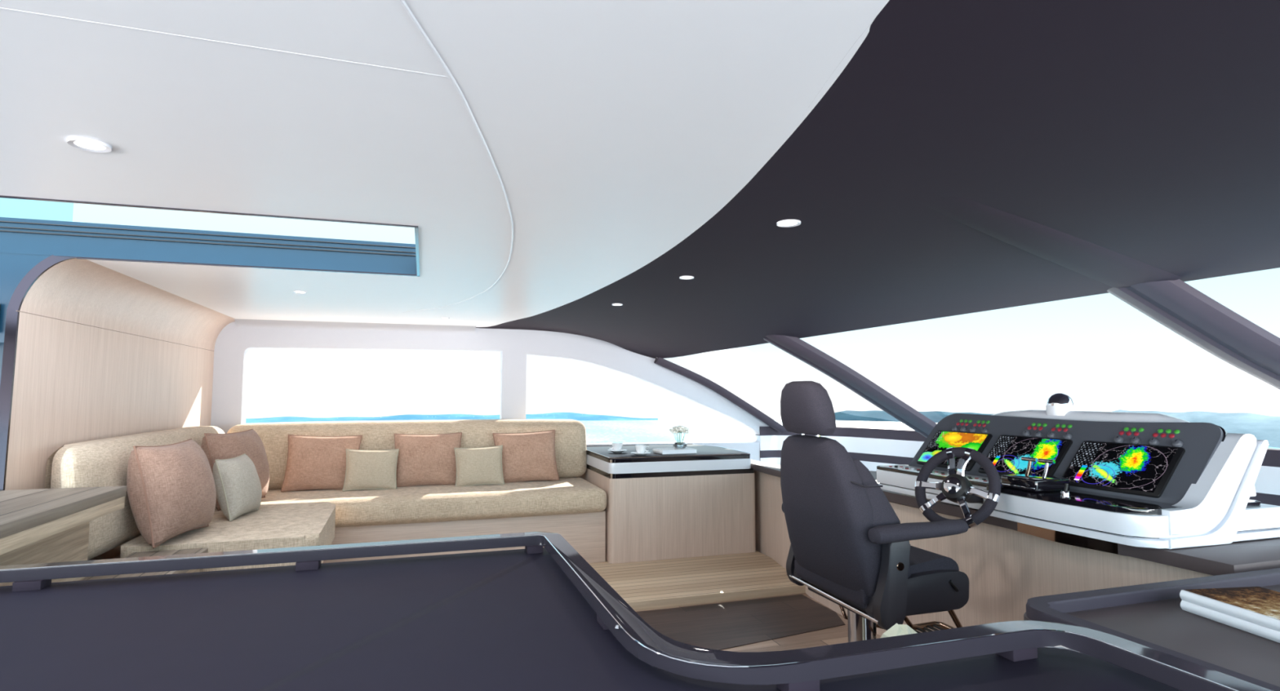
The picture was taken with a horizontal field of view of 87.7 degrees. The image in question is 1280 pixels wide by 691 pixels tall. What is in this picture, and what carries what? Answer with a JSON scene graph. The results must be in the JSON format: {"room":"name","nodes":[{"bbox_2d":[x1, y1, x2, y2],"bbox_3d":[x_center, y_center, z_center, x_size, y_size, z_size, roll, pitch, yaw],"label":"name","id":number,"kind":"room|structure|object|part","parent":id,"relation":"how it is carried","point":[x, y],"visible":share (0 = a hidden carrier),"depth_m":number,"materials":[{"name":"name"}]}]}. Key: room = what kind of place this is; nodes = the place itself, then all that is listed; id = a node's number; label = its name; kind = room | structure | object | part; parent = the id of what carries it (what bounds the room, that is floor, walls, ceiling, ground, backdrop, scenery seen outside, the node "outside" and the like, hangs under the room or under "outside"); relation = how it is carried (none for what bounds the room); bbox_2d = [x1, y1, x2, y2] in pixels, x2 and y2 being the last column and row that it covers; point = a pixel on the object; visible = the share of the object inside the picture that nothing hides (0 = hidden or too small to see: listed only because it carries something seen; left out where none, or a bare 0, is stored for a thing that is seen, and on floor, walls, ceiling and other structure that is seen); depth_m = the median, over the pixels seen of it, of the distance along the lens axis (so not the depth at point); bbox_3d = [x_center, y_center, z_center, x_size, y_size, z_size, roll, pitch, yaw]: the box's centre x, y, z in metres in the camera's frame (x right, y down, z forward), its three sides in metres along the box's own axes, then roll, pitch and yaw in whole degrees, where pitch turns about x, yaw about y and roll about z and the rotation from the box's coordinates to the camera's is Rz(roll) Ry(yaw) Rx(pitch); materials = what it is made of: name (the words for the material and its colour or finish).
{"room":"control cabin","nodes":[
{"label":"control cabin","id":0,"kind":"room"},
{"bbox_2d":[4,258,235,560],"bbox_3d":[-2.866,0.629,3.934,0.205,1.915,2.720,1,-4,-18],"label":"wall","id":1,"kind":"structure","parent":0,"point":[74,383],"depth_m":3.36,"materials":[{"name":"brown wood"}]},
{"bbox_2d":[0,342,4,383],"bbox_3d":[-3.474,0.717,2.629,1.640,1.550,0.050,1,-4,-18],"label":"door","id":2,"kind":"structure","parent":1,"relation":"in","point":[2,344],"depth_m":2.89,"materials":[{"name":"blue glass"}]},
{"bbox_2d":[0,254,81,490],"bbox_3d":[-2.485,0.539,2.711,0.083,1.917,0.245,-3,-5,37],"label":"trim","id":3,"kind":"structure","parent":1,"relation":"attached to","point":[6,384],"depth_m":2.68,"materials":[{"name":"metal"}]},
{"bbox_2d":[16,311,211,351],"bbox_3d":[-2.931,-0.048,3.963,0.002,0.003,2.680,1,-4,-18],"label":"trim","id":4,"kind":"structure","parent":1,"relation":"attached to","point":[16,311],"depth_m":3.37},
{"bbox_2d":[0,195,419,276],"bbox_3d":[-2.434,-0.453,2.311,3.170,0.086,1.025,1,-4,-18],"label":"trim","id":5,"kind":"structure","parent":1,"relation":"attached to","point":[416,233],"depth_m":2.27,"materials":[{"name":"metal"}]},
{"bbox_2d":[0,217,416,342],"bbox_3d":[-2.638,-0.457,2.749,3.252,0.890,0.040,1,-4,-18],"label":"glass windbreak","id":6,"kind":"object","parent":5,"relation":"on","point":[24,243],"visible":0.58,"depth_m":2.95,"materials":[{"name":"blue glass"}]},
{"bbox_3d":[-3.296,-0.221,2.535,1.878,0.387,0.008,1,-4,-18],"label":"glass pane","id":7,"kind":"part","parent":6,"relation":"part of","materials":[{"name":"blue glass"}]},
{"bbox_3d":[-2.640,-0.474,2.754,3.250,0.004,0.008,1,-4,-18],"label":"rail","id":8,"kind":"part","parent":6,"relation":"part of","materials":[{"name":"blue metal"}]},
{"bbox_3d":[-2.640,-0.489,2.755,3.250,0.004,0.008,1,-4,-18],"label":"rail","id":9,"kind":"part","parent":6,"relation":"part of","materials":[{"name":"metal"}]},
{"bbox_3d":[-2.640,-0.513,2.756,3.250,0.004,0.008,1,-4,-18],"label":"rail","id":10,"kind":"part","parent":6,"relation":"part of","materials":[{"name":"metal"}]},
{"bbox_3d":[-2.642,-0.457,2.763,3.252,0.150,0.010,1,-4,-18],"label":"glass pane","id":11,"kind":"part","parent":6,"relation":"part of","materials":[{"name":"glass"}]},
{"bbox_2d":[0,0,889,327],"bbox_3d":[-1.925,-0.454,2.316,4.143,0.080,6.720,1,-4,-18],"label":"ceiling","id":12,"kind":"structure","parent":0,"point":[613,131],"depth_m":1.40,"materials":[{"name":"white paint"}]},
{"bbox_2d":[66,137,111,152],"bbox_3d":[-1.279,-0.468,1.551,0.082,0.010,0.082,1,-4,-18],"label":"recessed light","id":13,"kind":"object","parent":12,"relation":"in","point":[84,144],"visible":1,"depth_m":1.55,"materials":[{"name":"white"}]},
{"bbox_2d":[0,7,448,77],"bbox_3d":[-1.779,-0.531,0.712,3.032,0.003,0.003,1,-4,-20],"label":"trim","id":14,"kind":"structure","parent":12,"relation":"attached to","point":[0,7],"depth_m":1.10,"materials":[{"name":"white"}]},
{"bbox_2d":[293,291,306,293],"bbox_3d":[-1.938,-0.305,3.801,0.069,0.010,0.069,1,-4,-18],"label":"recessed light","id":15,"kind":"object","parent":12,"relation":"in","point":[295,292],"visible":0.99,"depth_m":3.81,"materials":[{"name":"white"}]},
{"bbox_2d":[400,0,513,312],"bbox_3d":[-0.807,-0.376,2.854,0.508,0.007,4.143,1,-4,-18],"label":"trim","id":16,"kind":"structure","parent":12,"relation":"attached to","point":[403,2],"depth_m":1.36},
{"bbox_2d":[210,321,769,478],"bbox_3d":[-0.940,0.783,6.035,5.288,1.918,0.138,1,-4,-18],"label":"window frame","id":17,"kind":"structure","parent":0,"point":[233,346],"depth_m":5.91,"materials":[{"name":"white paint"}]},
{"bbox_2d":[234,319,475,333],"bbox_3d":[-2.307,-0.166,5.523,1.840,0.070,0.160,1,-4,-18],"label":"trim","id":18,"kind":"structure","parent":17,"relation":"attached to","point":[240,322],"depth_m":5.52,"materials":[{"name":"white paint"}]},
{"bbox_2d":[653,357,785,433],"bbox_3d":[0.789,0.487,6.492,1.355,0.753,0.124,1,-4,-17],"label":"trim","id":19,"kind":"structure","parent":17,"relation":"attached to","point":[663,362],"depth_m":6.45,"materials":[{"name":"grey metal"}]},
{"bbox_2d":[760,457,899,471],"bbox_3d":[2.943,1.102,4.239,0.758,0.370,5.968,2,-5,-29],"label":"trim","id":20,"kind":"structure","parent":17,"relation":"attached to","point":[871,466],"depth_m":6.29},
{"bbox_2d":[755,426,1279,467],"bbox_3d":[2.952,0.669,4.294,0.798,0.118,6.014,2,-5,-29],"label":"trim","id":21,"kind":"structure","parent":17,"relation":"attached to","point":[1272,457],"depth_m":6.18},
{"bbox_2d":[757,435,1279,495],"bbox_3d":[2.943,0.786,4.262,0.758,0.175,5.968,2,-5,-29],"label":"trim","id":22,"kind":"structure","parent":17,"relation":"attached to","point":[1268,480],"depth_m":6.11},
{"bbox_2d":[760,450,1279,506],"bbox_3d":[2.944,0.896,4.257,0.764,0.101,5.975,2,-5,-29],"label":"trim","id":23,"kind":"structure","parent":17,"relation":"attached to","point":[1265,499],"depth_m":6.11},
{"bbox_2d":[588,551,805,611],"bbox_3d":[-1.060,1.632,4.770,4.130,0.064,2.070,1,-4,-18],"label":"floor","id":24,"kind":"structure","parent":0,"point":[679,582],"depth_m":4.48,"materials":[{"name":"brown wood"}]},
{"bbox_2d":[44,419,606,577],"bbox_3d":[-1.544,1.048,4.319,2.909,1.034,2.668,1,-4,-18],"label":"sofa","id":25,"kind":"object","parent":24,"relation":"on","point":[572,508],"visible":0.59,"depth_m":4.60,"materials":[{"name":"beige fabric"}]},
{"bbox_2d":[44,426,224,560],"bbox_3d":[-2.724,0.739,3.722,0.284,0.499,2.220,1,-4,-18],"label":"backrest cushion","id":26,"kind":"object","parent":25,"relation":"on","point":[100,463],"depth_m":2.96,"materials":[{"name":"fabric"}]},
{"bbox_2d":[126,438,216,548],"bbox_3d":[-2.259,0.696,3.229,0.295,0.456,0.506,1,-4,-8],"label":"throw cushion","id":27,"kind":"object","parent":25,"relation":"on","point":[171,492],"visible":1,"depth_m":3.05,"materials":[{"name":"brown fabric"}]},
{"bbox_2d":[120,501,335,572],"bbox_3d":[-2.151,1.053,3.693,0.827,0.186,1.238,1,-4,-18],"label":"seat cushion","id":28,"kind":"object","parent":25,"relation":"on","point":[276,525],"depth_m":3.35,"materials":[{"name":"fabric"}]},
{"bbox_2d":[200,428,269,511],"bbox_3d":[-2.539,0.766,4.194,0.295,0.456,0.506,0,-4,-1],"label":"throw cushion","id":29,"kind":"object","parent":25,"relation":"on","point":[224,446],"visible":0.56,"depth_m":4.11,"materials":[{"name":"brown fabric"}]},
{"bbox_2d":[213,453,262,521],"bbox_3d":[-2.292,0.801,3.800,0.199,0.336,0.376,1,-4,-8],"label":"throw cushion","id":30,"kind":"object","parent":25,"relation":"on","point":[237,484],"visible":0.98,"depth_m":3.67,"materials":[{"name":"grey fabric"}]},
{"bbox_2d":[280,434,362,492],"bbox_3d":[-2.323,0.857,4.880,0.506,0.412,0.200,1,-4,-13],"label":"throw cushion","id":31,"kind":"object","parent":25,"relation":"on","point":[313,463],"visible":0.83,"depth_m":4.82,"materials":[{"name":"fabric"}]},
{"bbox_2d":[342,448,399,491],"bbox_3d":[-1.960,0.906,4.863,0.379,0.303,0.143,2,-5,-23],"label":"throw cushion","id":32,"kind":"object","parent":25,"relation":"on","point":[365,469],"visible":0.98,"depth_m":4.82,"materials":[{"name":"beige fabric"}]},
{"bbox_2d":[226,419,586,489],"bbox_3d":[-1.777,0.855,5.377,2.709,0.496,0.417,1,-4,-18],"label":"backrest cushion","id":33,"kind":"object","parent":25,"relation":"on","point":[571,453],"depth_m":5.26,"materials":[{"name":"fabric"}]},
{"bbox_2d":[394,432,462,487],"bbox_3d":[-1.625,0.874,5.107,0.515,0.399,0.200,2,-4,-23],"label":"throw cushion","id":34,"kind":"object","parent":25,"relation":"on","point":[422,460],"visible":0.79,"depth_m":5.05,"materials":[{"name":"fabric"}]},
{"bbox_2d":[261,477,606,528],"bbox_3d":[-1.556,1.150,4.921,2.542,0.197,0.809,1,-4,-18],"label":"seat cushion","id":35,"kind":"object","parent":25,"relation":"on","point":[566,498],"depth_m":4.67,"materials":[{"name":"fabric"}]},
{"bbox_2d":[453,445,504,486],"bbox_3d":[-1.229,0.923,5.099,0.365,0.304,0.147,2,-5,-23],"label":"throw cushion","id":36,"kind":"object","parent":25,"relation":"on","point":[482,465],"visible":1,"depth_m":5.06,"materials":[{"name":"beige fabric"}]},
{"bbox_2d":[492,430,559,483],"bbox_3d":[-0.913,0.891,5.337,0.507,0.418,0.202,2,-4,-23],"label":"throw cushion","id":37,"kind":"object","parent":25,"relation":"on","point":[528,456],"visible":0.88,"depth_m":5.29,"materials":[{"name":"fabric"}]},
{"bbox_2d":[578,444,755,564],"bbox_3d":[0.181,1.275,5.667,1.228,0.776,1.159,1,-4,-18],"label":"base cabinet","id":38,"kind":"object","parent":24,"relation":"on","point":[701,503],"visible":0.94,"depth_m":5.12,"materials":[{"name":"brown wood"}]},
{"bbox_2d":[607,449,626,453],"bbox_3d":[-0.184,0.859,5.413,0.158,0.020,0.158,1,-4,-18],"label":"saucer","id":39,"kind":"object","parent":38,"relation":"on","point":[611,451],"visible":0.86,"depth_m":5.37,"materials":[{"name":"white ceramic"}]},
{"bbox_2d":[609,443,622,451],"bbox_3d":[-0.186,0.826,5.415,0.092,0.066,0.092,-4,-5,41],"label":"coffee cup","id":40,"kind":"object","parent":39,"relation":"on","point":[615,446],"visible":0.96,"depth_m":5.38,"materials":[{"name":"white ceramic"}]},
{"bbox_2d":[631,452,650,455],"bbox_3d":[0.005,0.842,5.177,0.158,0.020,0.158,1,-4,-18],"label":"saucer","id":41,"kind":"object","parent":38,"relation":"on","point":[633,453],"visible":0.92,"depth_m":5.14,"materials":[{"name":"white ceramic"}]},
{"bbox_2d":[635,444,648,453],"bbox_3d":[0.007,0.809,5.180,0.092,0.066,0.092,-3,-5,38],"label":"coffee cup","id":42,"kind":"object","parent":41,"relation":"on","point":[640,449],"visible":0.96,"depth_m":5.15,"materials":[{"name":"white ceramic"}]},
{"bbox_3d":[0.181,0.891,5.695,1.228,0.006,1.159,1,-4,-18],"label":"edge trim","id":43,"kind":"part","parent":38,"relation":"part of","materials":[{"name":"black stone"}]},
{"bbox_2d":[652,447,697,454],"bbox_3d":[0.280,0.851,5.392,0.306,0.032,0.200,2,-4,-21],"label":"book","id":44,"kind":"object","parent":38,"relation":"on","point":[660,451],"visible":0.96,"depth_m":5.32,"materials":[{"name":"white paper"}]},
{"bbox_2d":[672,442,687,448],"bbox_3d":[0.328,0.818,5.460,0.116,0.042,0.116,1,-4,-18],"label":"glass vase","id":45,"kind":"object","parent":44,"relation":"on","point":[674,445],"visible":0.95,"depth_m":5.43,"materials":[{"name":"clear glass"}]},
{"bbox_2d":[669,426,688,447],"bbox_3d":[0.325,0.744,5.468,0.168,0.178,0.176,1,-4,-18],"label":"flower bouquet","id":46,"kind":"object","parent":45,"relation":"in","point":[678,429],"visible":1,"depth_m":5.43,"materials":[{"name":"beige plant"}]},
{"bbox_2d":[635,593,880,652],"bbox_3d":[-0.753,1.518,2.544,6.600,0.050,6.700,1,-4,-18],"label":"floor","id":47,"kind":"structure","parent":0,"point":[837,635],"depth_m":3.54,"materials":[{"name":"brown wood"}]},
{"bbox_2d":[0,486,126,586],"bbox_3d":[-2.920,0.979,1.913,2.065,0.933,0.925,1,-4,-18],"label":"table","id":48,"kind":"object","parent":47,"relation":"on","point":[37,526],"depth_m":2.31,"materials":[{"name":"beige wood"}]},
{"bbox_2d":[83,548,208,580],"bbox_3d":[-2.013,1.201,2.634,0.295,0.595,0.805,1,-4,-18],"label":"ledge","id":49,"kind":"object","parent":47,"relation":"on","point":[168,553],"visible":0.12,"depth_m":2.94,"materials":[{"name":"beige wood"}]},
{"bbox_2d":[0,532,1272,690],"bbox_3d":[-0.514,0.910,0.466,3.150,0.862,3.127,1,-4,-18],"label":"railing","id":50,"kind":"object","parent":47,"relation":"on","point":[534,618],"visible":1,"depth_m":1.33,"materials":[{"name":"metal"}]},
{"bbox_3d":[-1.582,0.620,1.736,0.060,0.024,0.055,1,-4,-18],"label":"post","id":51,"kind":"part","parent":50,"relation":"part of","materials":[{"name":"black metal"}]},
{"bbox_3d":[-0.963,0.635,1.936,0.060,0.024,0.055,1,-4,-18],"label":"post","id":52,"kind":"part","parent":50,"relation":"part of","materials":[{"name":"black metal"}]},
{"bbox_3d":[-0.340,0.649,2.138,0.050,0.024,0.055,1,-4,-18],"label":"post","id":53,"kind":"part","parent":50,"relation":"part of","materials":[{"name":"black metal"}]},
{"bbox_3d":[-0.067,0.600,1.463,0.044,0.024,0.060,1,-4,-18],"label":"post","id":54,"kind":"part","parent":50,"relation":"part of","materials":[{"name":"black metal"}]},
{"bbox_3d":[0.270,0.577,1.140,0.060,0.024,0.044,1,-4,-18],"label":"post","id":55,"kind":"part","parent":50,"relation":"part of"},
{"bbox_3d":[0.726,0.588,1.288,0.060,0.024,0.044,1,-4,-18],"label":"post","id":56,"kind":"part","parent":50,"relation":"part of","materials":[{"name":"black metal"}]},
{"bbox_2d":[635,595,844,650],"bbox_3d":[0.405,1.575,3.706,1.620,0.004,0.800,1,-4,-18],"label":"floor mat","id":57,"kind":"object","parent":47,"relation":"on","point":[726,625],"visible":0.71,"depth_m":3.82,"materials":[{"name":"brown wood"}]},
{"bbox_2d":[780,381,968,642],"bbox_3d":[0.970,0.819,2.606,0.838,1.353,0.660,1,-4,-18],"label":"chair","id":58,"kind":"object","parent":47,"relation":"on","point":[850,548],"visible":0.94,"depth_m":2.38,"materials":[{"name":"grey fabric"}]},
{"bbox_3d":[0.720,0.640,2.538,0.232,0.590,0.510,1,-4,-18],"label":"backrest","id":59,"kind":"part","parent":58,"relation":"part of","materials":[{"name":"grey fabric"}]},
{"bbox_3d":[0.900,0.859,2.581,0.419,0.159,0.450,1,-4,-18],"label":"seat","id":60,"kind":"part","parent":58,"relation":"part of","materials":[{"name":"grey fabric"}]},
{"bbox_3d":[0.910,0.961,2.577,0.360,0.045,0.400,1,-4,-18],"label":"seat frame","id":61,"kind":"part","parent":58,"relation":"part of","materials":[{"name":"black plastic"}]},
{"bbox_3d":[1.098,1.076,2.629,0.569,0.257,0.423,1,-4,-18],"label":"footrest frame","id":62,"kind":"part","parent":58,"relation":"part of","materials":[{"name":"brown metal"}]},
{"bbox_3d":[0.971,0.645,2.314,0.390,0.062,0.080,1,-4,-18],"label":"armrest","id":63,"kind":"part","parent":58,"relation":"part of","materials":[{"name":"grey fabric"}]},
{"bbox_3d":[1.120,0.857,2.377,0.041,0.043,0.016,1,-4,-18],"label":"adjust lever","id":64,"kind":"part","parent":58,"relation":"part of","materials":[{"name":"black plastic"}]},
{"bbox_2d":[880,623,916,638],"bbox_3d":[0.810,1.155,2.028,0.210,0.600,0.221,-1,-4,8],"label":"crumpled bag","id":65,"kind":"object","parent":47,"relation":"on","point":[897,629],"visible":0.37,"depth_m":2.04,"materials":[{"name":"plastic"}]},
{"bbox_2d":[1023,568,1279,690],"bbox_3d":[2.086,0.981,0.857,1.660,0.777,2.275,1,-4,-18],"label":"table","id":66,"kind":"object","parent":47,"relation":"on","point":[1151,615],"visible":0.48,"depth_m":1.62,"materials":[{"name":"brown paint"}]},
{"bbox_2d":[1180,600,1279,643],"bbox_3d":[1.540,0.662,1.577,0.236,0.025,0.340,1,-4,-8],"label":"book","id":67,"kind":"object","parent":66,"relation":"on","point":[1253,628],"visible":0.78,"depth_m":1.60,"materials":[{"name":"white paper"}]},
{"bbox_2d":[1179,586,1279,631],"bbox_3d":[1.540,0.636,1.578,0.236,0.026,0.340,1,-4,-8],"label":"book","id":68,"kind":"object","parent":67,"relation":"on","point":[1259,606],"visible":1,"depth_m":1.65,"materials":[{"name":"paper"}]},
{"bbox_2d":[1184,586,1279,619],"bbox_3d":[1.546,0.624,1.582,0.223,0.001,0.333,1,-4,-8],"label":"picture","id":69,"kind":"object","parent":68,"relation":"on","point":[1251,602],"depth_m":1.65},
{"bbox_2d":[475,0,1279,358],"bbox_3d":[1.224,-0.260,3.294,3.543,0.328,6.659,1,-4,-18],"label":"ceiling","id":70,"kind":"structure","parent":0,"point":[1146,131],"depth_m":1.79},
{"bbox_2d":[612,303,622,306],"bbox_3d":[-0.145,-0.263,4.271,0.069,0.010,0.069,1,-4,-18],"label":"recessed light","id":71,"kind":"object","parent":70,"relation":"in","point":[613,304],"visible":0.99,"depth_m":4.28,"materials":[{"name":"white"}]},
{"bbox_2d":[679,275,693,279],"bbox_3d":[0.232,-0.338,3.310,0.073,0.010,0.073,1,-4,-18],"label":"recessed light","id":72,"kind":"object","parent":70,"relation":"in","point":[683,277],"visible":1,"depth_m":3.32,"materials":[{"name":"white"}]},
{"bbox_2d":[776,219,800,227],"bbox_3d":[0.505,-0.417,2.264,0.082,0.010,0.082,1,-4,-18],"label":"recessed light","id":73,"kind":"object","parent":70,"relation":"in","point":[787,223],"visible":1,"depth_m":2.26,"materials":[{"name":"white"}]},
{"bbox_2d":[763,334,937,438],"bbox_3d":[1.618,0.263,5.301,1.968,1.050,0.313,1,-4,-19],"label":"pillar","id":74,"kind":"structure","parent":70,"relation":"attached to","point":[795,347],"depth_m":5.21,"materials":[{"name":"grey metal"}]},
{"bbox_2d":[924,196,1182,288],"bbox_3d":[1.671,-0.378,2.684,2.373,0.030,0.300,3,-5,-38],"label":"trim","id":75,"kind":"structure","parent":70,"relation":"attached to","point":[1112,268],"depth_m":2.59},
{"bbox_2d":[1106,279,1279,390],"bbox_3d":[3.000,0.045,3.434,1.566,1.149,0.440,0,-4,1],"label":"pillar","id":76,"kind":"structure","parent":70,"relation":"attached to","point":[1176,305],"depth_m":3.41,"materials":[{"name":"grey metal"}]},
{"bbox_2d":[754,470,1213,636],"bbox_3d":[1.243,1.242,4.216,0.231,0.743,4.612,1,-4,-15],"label":"wall","id":77,"kind":"structure","parent":0,"point":[1005,568],"depth_m":2.87,"materials":[{"name":"brown wood"}]},
{"bbox_2d":[751,459,1279,576],"bbox_3d":[1.447,0.874,4.307,0.839,0.091,4.600,1,-4,-18],"label":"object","id":78,"kind":"structure","parent":77,"relation":"attached to","point":[1239,557],"depth_m":2.26,"materials":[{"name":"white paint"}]},
{"bbox_2d":[876,409,1279,549],"bbox_3d":[1.841,0.516,3.021,0.866,0.436,1.482,1,-4,-18],"label":"console","id":79,"kind":"object","parent":78,"relation":"on","point":[1140,480],"visible":0.91,"depth_m":2.54,"materials":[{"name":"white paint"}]},
{"bbox_2d":[876,464,1001,487],"bbox_3d":[1.698,0.639,3.333,0.650,0.016,0.785,1,-4,-18],"label":"shelf","id":80,"kind":"object","parent":79,"relation":"attached to","point":[977,478],"depth_m":3.32,"materials":[{"name":"black paint"}]},
{"bbox_2d":[880,465,1001,483],"bbox_3d":[1.475,0.625,3.269,0.155,0.002,0.720,1,-4,-18],"label":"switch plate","id":81,"kind":"object","parent":79,"relation":"attached to","point":[936,474],"depth_m":3.32,"materials":[{"name":"white plastic"}]},
{"bbox_2d":[916,430,992,471],"bbox_3d":[1.617,0.539,3.445,0.161,0.180,0.368,1,-4,-18],"label":"monitor","id":82,"kind":"object","parent":79,"relation":"on","point":[980,441],"depth_m":3.44,"materials":[{"name":"multicoloured glass"}]},
{"bbox_3d":[1.679,0.445,3.552,0.031,0.032,0.034,1,-4,-18],"label":"knob","id":83,"kind":"part","parent":79,"relation":"part of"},
{"bbox_2d":[914,447,1000,528],"bbox_3d":[1.389,0.595,2.800,0.354,0.329,0.342,1,-4,-18],"label":"steering wheel","id":84,"kind":"object","parent":79,"relation":"attached to","point":[955,487],"visible":0.98,"depth_m":2.77,"materials":[{"name":"black plastic"}]},
{"bbox_3d":[1.696,0.441,3.497,0.031,0.032,0.034,1,-4,-18],"label":"knob","id":85,"kind":"part","parent":79,"relation":"part of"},
{"bbox_3d":[1.716,0.436,3.436,0.031,0.032,0.034,1,-4,-18],"label":"knob","id":86,"kind":"part","parent":79,"relation":"part of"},
{"bbox_3d":[1.739,0.431,3.365,0.031,0.032,0.034,1,-4,-18],"label":"knob","id":87,"kind":"part","parent":79,"relation":"part of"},
{"bbox_2d":[977,435,1072,476],"bbox_3d":[1.748,0.510,3.042,0.161,0.180,0.378,1,-4,-18],"label":"monitor","id":88,"kind":"object","parent":79,"relation":"on","point":[1006,454],"depth_m":3.03,"materials":[{"name":"black"}]},
{"bbox_3d":[1.815,0.414,3.131,0.031,0.032,0.034,1,-4,-18],"label":"knob","id":89,"kind":"part","parent":79,"relation":"part of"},
{"bbox_2d":[1001,457,1070,496],"bbox_3d":[1.632,0.522,2.685,0.184,0.124,0.268,1,-4,-18],"label":"throttle control","id":90,"kind":"object","parent":79,"relation":"on","point":[1036,483],"visible":1,"depth_m":2.67,"materials":[{"name":"black paint"}]},
{"bbox_3d":[1.611,0.517,2.768,0.043,0.085,0.014,1,-4,-18],"label":"lever","id":91,"kind":"part","parent":90,"relation":"part of","materials":[{"name":"silver metal"}]},
{"bbox_3d":[1.636,0.511,2.692,0.043,0.085,0.014,1,-4,-18],"label":"lever","id":92,"kind":"part","parent":90,"relation":"part of","materials":[{"name":"silver metal"}]},
{"bbox_3d":[1.835,0.410,3.071,0.031,0.032,0.034,1,-4,-18],"label":"knob","id":93,"kind":"part","parent":79,"relation":"part of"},
{"bbox_3d":[1.855,0.405,3.008,0.031,0.032,0.034,1,-4,-18],"label":"knob","id":94,"kind":"part","parent":79,"relation":"part of","materials":[{"name":"grey metal"}]},
{"bbox_2d":[1045,393,1075,415],"bbox_3d":[1.983,0.277,3.147,0.116,0.105,0.116,1,-4,-18],"label":"dome compass","id":95,"kind":"object","parent":79,"relation":"on","point":[1058,404],"visible":0.96,"depth_m":3.11,"materials":[{"name":"white plastic"}]},
{"bbox_3d":[1.807,0.484,3.029,0.285,0.315,1.390,1,-4,-18],"label":"instrument panel","id":96,"kind":"part","parent":79,"relation":"part of","materials":[{"name":"black plastic"}]},
{"bbox_3d":[1.880,0.400,2.931,0.031,0.032,0.034,1,-4,-18],"label":"knob","id":97,"kind":"part","parent":79,"relation":"part of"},
{"bbox_3d":[1.950,0.384,2.716,0.031,0.032,0.034,1,-4,-18],"label":"knob","id":98,"kind":"part","parent":79,"relation":"part of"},
{"bbox_2d":[986,484,1260,515],"bbox_3d":[1.855,0.589,2.623,0.631,0.020,0.655,1,-4,-18],"label":"shelf","id":99,"kind":"object","parent":79,"relation":"attached to","point":[1086,500],"depth_m":2.44,"materials":[{"name":"black paint"}]},
{"bbox_2d":[1062,440,1185,497],"bbox_3d":[1.884,0.479,2.624,0.161,0.180,0.398,1,-4,-18],"label":"monitor","id":100,"kind":"object","parent":79,"relation":"on","point":[1119,468],"depth_m":2.59,"materials":[{"name":"black glass"}]},
{"bbox_2d":[991,409,1256,497],"bbox_3d":[1.949,0.455,3.056,0.429,0.310,1.220,1,-4,-18],"label":"hood","id":101,"kind":"object","parent":79,"relation":"attached to","point":[1162,448],"depth_m":2.77,"materials":[{"name":"plastic"}]},
{"bbox_3d":[1.971,0.380,2.653,0.031,0.032,0.034,1,-4,-18],"label":"knob","id":102,"kind":"part","parent":79,"relation":"part of","materials":[{"name":"grey metal"}]},
{"bbox_3d":[1.992,0.375,2.586,0.031,0.032,0.034,1,-4,-18],"label":"knob","id":103,"kind":"part","parent":79,"relation":"part of","materials":[{"name":"grey metal"}]},
{"bbox_3d":[2.019,0.369,2.505,0.031,0.032,0.034,1,-4,-18],"label":"knob","id":104,"kind":"part","parent":79,"relation":"part of","materials":[{"name":"grey metal"}]},
{"label":"outside","id":105,"kind":"structure","parent":0,"visible":0},
{"bbox_2d":[580,420,1279,448],"bbox_3d":[-29.562,15.877,77.239,478.800,0.001,347.598,1,-4,-18],"label":"sea","id":106,"kind":"structure","parent":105,"point":[597,431],"depth_m":187.38,"materials":[{"name":"liquid"}]},
{"bbox_2d":[834,410,994,422],"bbox_3d":[91.844,26.392,247.970,62.105,3.916,88.807,1,-4,-18],"label":"headland","id":107,"kind":"structure","parent":106,"relation":"on","point":[846,415],"depth_m":251.47,"materials":[{"name":"blue"}]},
{"bbox_2d":[1111,409,1279,448],"bbox_3d":[133.390,18.402,153.982,44.854,6.260,118.191,1,-4,-18],"label":"headland","id":108,"kind":"structure","parent":106,"relation":"on","point":[1266,428],"depth_m":140.65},
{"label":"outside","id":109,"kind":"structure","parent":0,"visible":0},
{"bbox_2d":[245,412,657,423],"bbox_3d":[-106.301,24.703,218.473,257.698,3.019,79.013,1,-4,-18],"label":"sea","id":110,"kind":"structure","parent":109,"point":[558,415],"depth_m":249.60,"materials":[{"name":"blue liquid"}]}
]}

